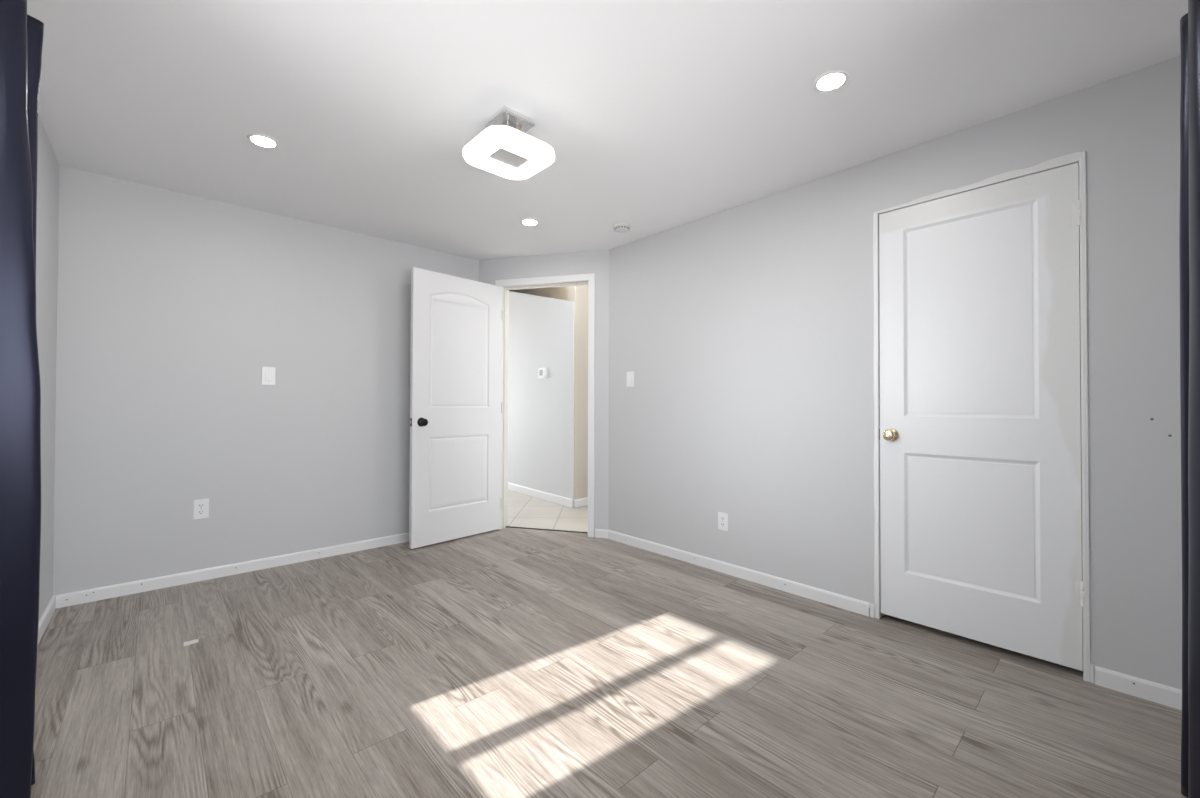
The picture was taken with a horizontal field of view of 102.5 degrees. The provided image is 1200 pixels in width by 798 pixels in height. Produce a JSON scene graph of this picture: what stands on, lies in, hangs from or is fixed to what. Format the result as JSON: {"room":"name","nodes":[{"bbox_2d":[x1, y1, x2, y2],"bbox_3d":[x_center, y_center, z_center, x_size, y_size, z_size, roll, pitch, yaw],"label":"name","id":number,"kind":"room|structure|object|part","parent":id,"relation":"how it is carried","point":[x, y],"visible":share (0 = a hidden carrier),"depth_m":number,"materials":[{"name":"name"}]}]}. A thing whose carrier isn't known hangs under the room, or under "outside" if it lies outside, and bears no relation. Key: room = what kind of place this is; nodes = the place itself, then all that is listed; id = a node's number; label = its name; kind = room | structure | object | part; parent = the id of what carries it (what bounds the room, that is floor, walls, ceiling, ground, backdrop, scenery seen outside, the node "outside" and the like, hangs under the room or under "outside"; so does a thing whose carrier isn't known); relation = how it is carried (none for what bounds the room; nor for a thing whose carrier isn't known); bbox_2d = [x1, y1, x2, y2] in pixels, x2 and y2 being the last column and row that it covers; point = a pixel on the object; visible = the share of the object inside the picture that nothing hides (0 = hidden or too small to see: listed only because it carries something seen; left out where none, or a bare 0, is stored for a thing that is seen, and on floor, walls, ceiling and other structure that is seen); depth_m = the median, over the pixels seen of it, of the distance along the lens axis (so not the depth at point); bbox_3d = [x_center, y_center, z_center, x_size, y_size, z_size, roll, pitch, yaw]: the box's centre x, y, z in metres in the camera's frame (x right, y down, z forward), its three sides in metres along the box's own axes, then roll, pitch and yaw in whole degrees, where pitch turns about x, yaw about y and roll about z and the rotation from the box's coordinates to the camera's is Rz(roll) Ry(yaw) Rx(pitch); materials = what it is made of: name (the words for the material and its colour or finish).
{"room":"empty bedroom","nodes":[
{"label":"empty bedroom","id":0,"kind":"room"},
{"bbox_2d":[36,114,58,619],"bbox_3d":[-1.509,-0.082,0.976,0.140,2.277,3.940,1,-1,-43],"label":"wall","id":1,"kind":"structure","parent":0,"point":[47,163],"depth_m":2.27,"materials":[{"name":"grey paint"}]},
{"bbox_2d":[37,596,55,645],"bbox_3d":[-1.456,1.024,1.015,0.012,0.066,3.940,1,-1,-43],"label":"baseboard","id":2,"kind":"structure","parent":1,"relation":"attached to","point":[45,618],"depth_m":2.25,"materials":[{"name":"white paint"}]},
{"bbox_3d":[-1.333,-1.068,0.971,0.088,0.060,1.020,1,-1,-43],"label":"curtain rod","id":3,"kind":"object","parent":1,"relation":"attached to","visible":0},
{"bbox_2d":[0,0,43,797],"bbox_3d":[-1.536,0.003,1.240,0.143,2.106,0.317,1,-1,-43],"label":"curtain","id":4,"kind":"object","parent":3,"relation":"hanging from","point":[21,34],"visible":1,"depth_m":1.23,"materials":[{"name":"black fabric"}]},
{"bbox_2d":[53,165,478,594],"bbox_3d":[-2.013,-0.057,3.287,2.532,2.277,0.140,1,-1,-43],"label":"wall","id":5,"kind":"structure","parent":0,"point":[172,306],"depth_m":2.91,"materials":[{"name":"grey paint"}]},
{"bbox_2d":[193,498,208,519],"bbox_3d":[-2.365,0.652,2.854,0.072,0.115,0.009,1,-1,-43],"label":"power outlet","id":6,"kind":"object","parent":5,"relation":"attached to","point":[200,506],"visible":1,"depth_m":2.85,"materials":[{"name":"white plastic"}]},
{"bbox_2d":[53,532,408,607],"bbox_3d":[-1.913,1.049,3.264,2.390,0.066,0.013,1,-1,-43],"label":"baseboard","id":7,"kind":"structure","parent":5,"relation":"attached to","point":[111,591],"depth_m":2.89,"materials":[{"name":"white paint"}]},
{"bbox_2d":[262,367,274,384],"bbox_3d":[-2.122,-0.148,3.083,0.072,0.115,0.011,1,-1,-43],"label":"light switch","id":8,"kind":"object","parent":5,"relation":"attached to","point":[268,373],"visible":1,"depth_m":3.08,"materials":[{"name":"white plastic"}]},
{"bbox_2d":[509,286,567,300],"bbox_3d":[-1.000,-0.227,6.693,0.100,2.700,3.408,1,-1,-43],"label":"ceiling","id":9,"kind":"structure","parent":0,"point":[561,293],"depth_m":6.26,"materials":[{"name":"beige paint"}]},
{"bbox_2d":[508,291,573,507],"bbox_3d":[-1.267,-0.360,6.216,0.121,2.954,3.282,1,-1,-39],"label":"wall","id":10,"kind":"structure","parent":0,"point":[541,329],"depth_m":5.37,"materials":[{"name":"paint"}]},
{"bbox_2d":[508,483,572,507],"bbox_3d":[-1.320,1.074,6.156,0.014,0.085,3.288,1,-1,-39],"label":"baseboard","id":11,"kind":"structure","parent":10,"relation":"attached to","point":[568,502],"depth_m":5.33,"materials":[{"name":"white paint"}]},
{"bbox_2d":[538,367,546,378],"bbox_3d":[-0.635,-0.286,5.326,0.034,0.120,0.150,1,-1,-39],"label":"thermostat","id":12,"kind":"object","parent":10,"relation":"attached to","point":[542,372],"visible":1,"depth_m":5.30,"materials":[{"name":"white plastic"}]},
{"bbox_2d":[479,249,608,536],"bbox_3d":[-0.464,-0.044,4.012,1.145,2.277,0.140,0,-1,15],"label":"wall","id":13,"kind":"structure","parent":0,"point":[586,262],"depth_m":3.82,"materials":[{"name":"grey paint"}]},
{"bbox_2d":[409,267,502,548],"bbox_3d":[-1.099,0.066,3.757,0.151,2.024,0.798,0,-1,42],"label":"door","id":14,"kind":"structure","parent":13,"relation":"in","point":[455,489],"depth_m":3.71,"materials":[{"name":"white wood"}]},
{"bbox_3d":[-1.279,0.168,3.488,0.058,0.066,0.066,0,-1,42],"label":"knob","id":15,"kind":"part","parent":14,"relation":"part of","materials":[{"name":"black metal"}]},
{"bbox_2d":[495,273,594,536],"bbox_3d":[-0.444,0.048,3.999,0.868,2.093,0.155,0,-1,15],"label":"trim","id":16,"kind":"structure","parent":13,"relation":"attached to","point":[579,279],"depth_m":3.98,"materials":[{"name":"white paint"}]},
{"bbox_2d":[506,526,587,532],"bbox_3d":[-0.437,1.095,4.023,0.798,0.008,0.026,0,-1,15],"label":"trim","id":17,"kind":"structure","parent":13,"relation":"attached to","point":[506,526],"depth_m":4.02,"materials":[{"name":"black"}]},
{"bbox_2d":[595,529,607,537],"bbox_3d":[0.013,1.060,3.792,0.109,0.066,0.012,0,-1,15],"label":"baseboard","id":18,"kind":"structure","parent":13,"relation":"attached to","point":[599,533],"depth_m":3.79,"materials":[{"name":"white paint"}]},
{"bbox_2d":[568,285,587,498],"bbox_3d":[0.465,-0.234,5.647,2.064,2.700,0.113,1,-1,-43],"label":"wall","id":19,"kind":"structure","parent":0,"point":[578,295],"depth_m":4.96,"materials":[{"name":"beige paint"}]},
{"bbox_2d":[574,497,587,507],"bbox_3d":[0.492,1.072,5.576,2.047,0.085,0.012,1,-1,-43],"label":"baseboard","id":20,"kind":"structure","parent":19,"relation":"attached to","point":[581,502],"depth_m":4.94,"materials":[{"name":"white paint"}]},
{"bbox_2d":[27,0,1187,259],"bbox_3d":[-0.350,-1.255,2.055,3.283,0.100,4.220,1,-1,-43],"label":"ceiling","id":21,"kind":"structure","parent":0,"point":[656,116],"depth_m":1.88,"materials":[{"name":"white paint"}]},
{"bbox_2d":[247,134,278,148],"bbox_3d":[-1.573,-1.203,2.249,0.123,0.006,0.123,1,-1,-43],"label":"recessed light","id":22,"kind":"object","parent":21,"relation":"in","point":[260,140],"visible":1,"depth_m":2.25,"materials":[{"name":"white plastic"}]},
{"bbox_2d":[251,136,274,146],"bbox_3d":[-1.573,-1.204,2.249,0.093,0.003,0.093,1,-1,-39],"label":"diffuser","id":23,"kind":"object","parent":22,"relation":"attached to","point":[262,141],"depth_m":2.25,"materials":[{"name":"white plastic"}]},
{"bbox_2d":[462,105,554,179],"bbox_3d":[-0.390,-1.116,2.065,0.328,0.177,0.328,1,-1,-43],"label":"ceiling lamp","id":24,"kind":"object","parent":21,"relation":"attached to","point":[504,149],"visible":1,"depth_m":2.02,"materials":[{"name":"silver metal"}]},
{"bbox_3d":[-0.390,-1.046,2.065,0.152,0.029,0.114,1,-1,-43],"label":"plate","id":25,"kind":"part","parent":24,"relation":"part of","materials":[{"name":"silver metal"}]},
{"bbox_3d":[-0.390,-1.120,2.065,0.044,0.114,0.044,1,-1,-43],"label":"stem","id":26,"kind":"part","parent":24,"relation":"part of","materials":[{"name":"silver metal"}]},
{"bbox_3d":[-0.390,-1.181,2.078,0.152,0.009,0.158,1,-1,-43],"label":"bubbled plate","id":27,"kind":"part","parent":24,"relation":"part of","materials":[{"name":"silver metal"}]},
{"bbox_2d":[521,218,538,225],"bbox_3d":[-0.472,-1.188,3.240,0.123,0.006,0.123,1,-1,-43],"label":"recessed light","id":28,"kind":"object","parent":21,"relation":"in","point":[529,222],"visible":1,"depth_m":3.24,"materials":[{"name":"white plastic"}]},
{"bbox_2d":[523,220,536,224],"bbox_3d":[-0.472,-1.190,3.240,0.093,0.003,0.093,0,-1,21],"label":"diffuser","id":29,"kind":"object","parent":28,"relation":"attached to","point":[525,222],"depth_m":3.24,"materials":[{"name":"white plastic"}]},
{"bbox_2d":[613,223,630,232],"bbox_3d":[0.151,-1.172,3.312,0.120,0.034,0.120,1,-1,-43],"label":"smoke detector","id":30,"kind":"object","parent":21,"relation":"attached to","point":[620,227],"visible":1,"depth_m":3.28,"materials":[{"name":"white plastic"}]},
{"bbox_2d":[813,70,848,91],"bbox_3d":[0.874,-1.201,1.822,0.123,0.006,0.123,1,-1,-43],"label":"recessed light","id":31,"kind":"object","parent":21,"relation":"in","point":[832,80],"visible":1,"depth_m":1.82,"materials":[{"name":"white plastic"}]},
{"bbox_2d":[817,74,844,89],"bbox_3d":[0.874,-1.202,1.822,0.093,0.003,0.093,0,-1,21],"label":"diffuser","id":32,"kind":"object","parent":31,"relation":"attached to","point":[824,81],"depth_m":1.82,"materials":[{"name":"white plastic"}]},
{"bbox_2d":[31,490,1186,797],"bbox_3d":[-0.598,1.125,4.085,5.718,0.060,7.570,1,-1,-43],"label":"floor","id":33,"kind":"structure","parent":0,"point":[507,662],"depth_m":1.75,"materials":[{"name":"grey wood"}]},
{"bbox_2d":[184,639,198,645],"bbox_3d":[-1.794,1.068,2.112,0.050,0.001,0.054,0,-1,44],"label":"paper scrap","id":34,"kind":"object","parent":33,"relation":"on","point":[194,640],"visible":1,"depth_m":2.11,"materials":[{"name":"white paper"}]},
{"bbox_2d":[609,56,1181,689],"bbox_3d":[1.177,-0.054,2.700,0.140,2.277,3.112,1,-1,-43],"label":"wall","id":35,"kind":"structure","parent":0,"point":[745,332],"depth_m":2.52,"materials":[{"name":"grey paint"}]},
{"bbox_2d":[627,371,633,386],"bbox_3d":[0.226,-0.148,3.621,0.010,0.115,0.074,1,-1,-43],"label":"light switch","id":36,"kind":"object","parent":35,"relation":"attached to","point":[630,375],"visible":1,"depth_m":3.61,"materials":[{"name":"white plastic"}]},
{"bbox_2d":[718,512,727,530],"bbox_3d":[0.772,0.769,3.018,0.009,0.110,0.072,1,-1,-43],"label":"power outlet","id":37,"kind":"object","parent":35,"relation":"attached to","point":[722,517],"visible":1,"depth_m":3.02,"materials":[{"name":"white plastic"}]},
{"bbox_2d":[608,530,869,616],"bbox_3d":[0.702,1.054,3.087,0.013,0.066,1.884,1,-1,-43],"label":"baseboard","id":38,"kind":"structure","parent":35,"relation":"attached to","point":[820,595],"depth_m":2.86,"materials":[{"name":"white paint"}]},
{"bbox_2d":[869,151,1093,683],"bbox_3d":[1.658,0.061,2.166,0.150,2.037,0.780,1,-1,-43],"label":"trim","id":39,"kind":"structure","parent":35,"relation":"attached to","point":[1078,157],"depth_m":1.86,"materials":[{"name":"white paint"}]},
{"bbox_2d":[879,163,1084,670],"bbox_3d":[1.615,0.065,2.107,0.096,1.967,0.720,1,-1,-43],"label":"door","id":40,"kind":"structure","parent":35,"relation":"in","point":[980,429],"depth_m":2.08,"materials":[{"name":"paint"}]},
{"bbox_3d":[1.395,0.173,2.318,0.060,0.062,0.062,1,-1,-43],"label":"knob","id":41,"kind":"part","parent":40,"relation":"part of","materials":[{"name":"gold metal"}]},
{"bbox_2d":[1094,665,1181,709],"bbox_3d":[1.974,1.042,1.708,0.013,0.066,0.307,1,-1,-43],"label":"baseboard","id":42,"kind":"structure","parent":35,"relation":"attached to","point":[1162,694],"depth_m":1.74,"materials":[{"name":"white paint"}]},
{"bbox_2d":[1079,226,1082,580],"bbox_3d":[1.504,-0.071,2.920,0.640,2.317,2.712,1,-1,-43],"label":"door hinges","id":43,"kind":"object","parent":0,"point":[1079,226],"depth_m":2.38,"materials":[{"name":"paint"}]},
{"bbox_3d":[0.978,-0.080,0.495,3.143,2.277,0.140,1,-1,-43],"label":"wall","id":44,"kind":"structure","parent":0,"visible":0},
{"bbox_3d":[0.811,-1.067,0.507,2.480,0.060,0.088,1,-1,-43],"label":"curtain rod","id":45,"kind":"object","parent":44,"relation":"attached to","visible":0},
{"bbox_2d":[1179,0,1199,797],"bbox_3d":[1.543,0.011,1.226,0.372,2.106,0.089,1,-1,-43],"label":"curtain","id":46,"kind":"object","parent":45,"relation":"hanging from","point":[1189,215],"visible":1,"depth_m":1.21,"materials":[{"name":"black fabric"}]}
]}

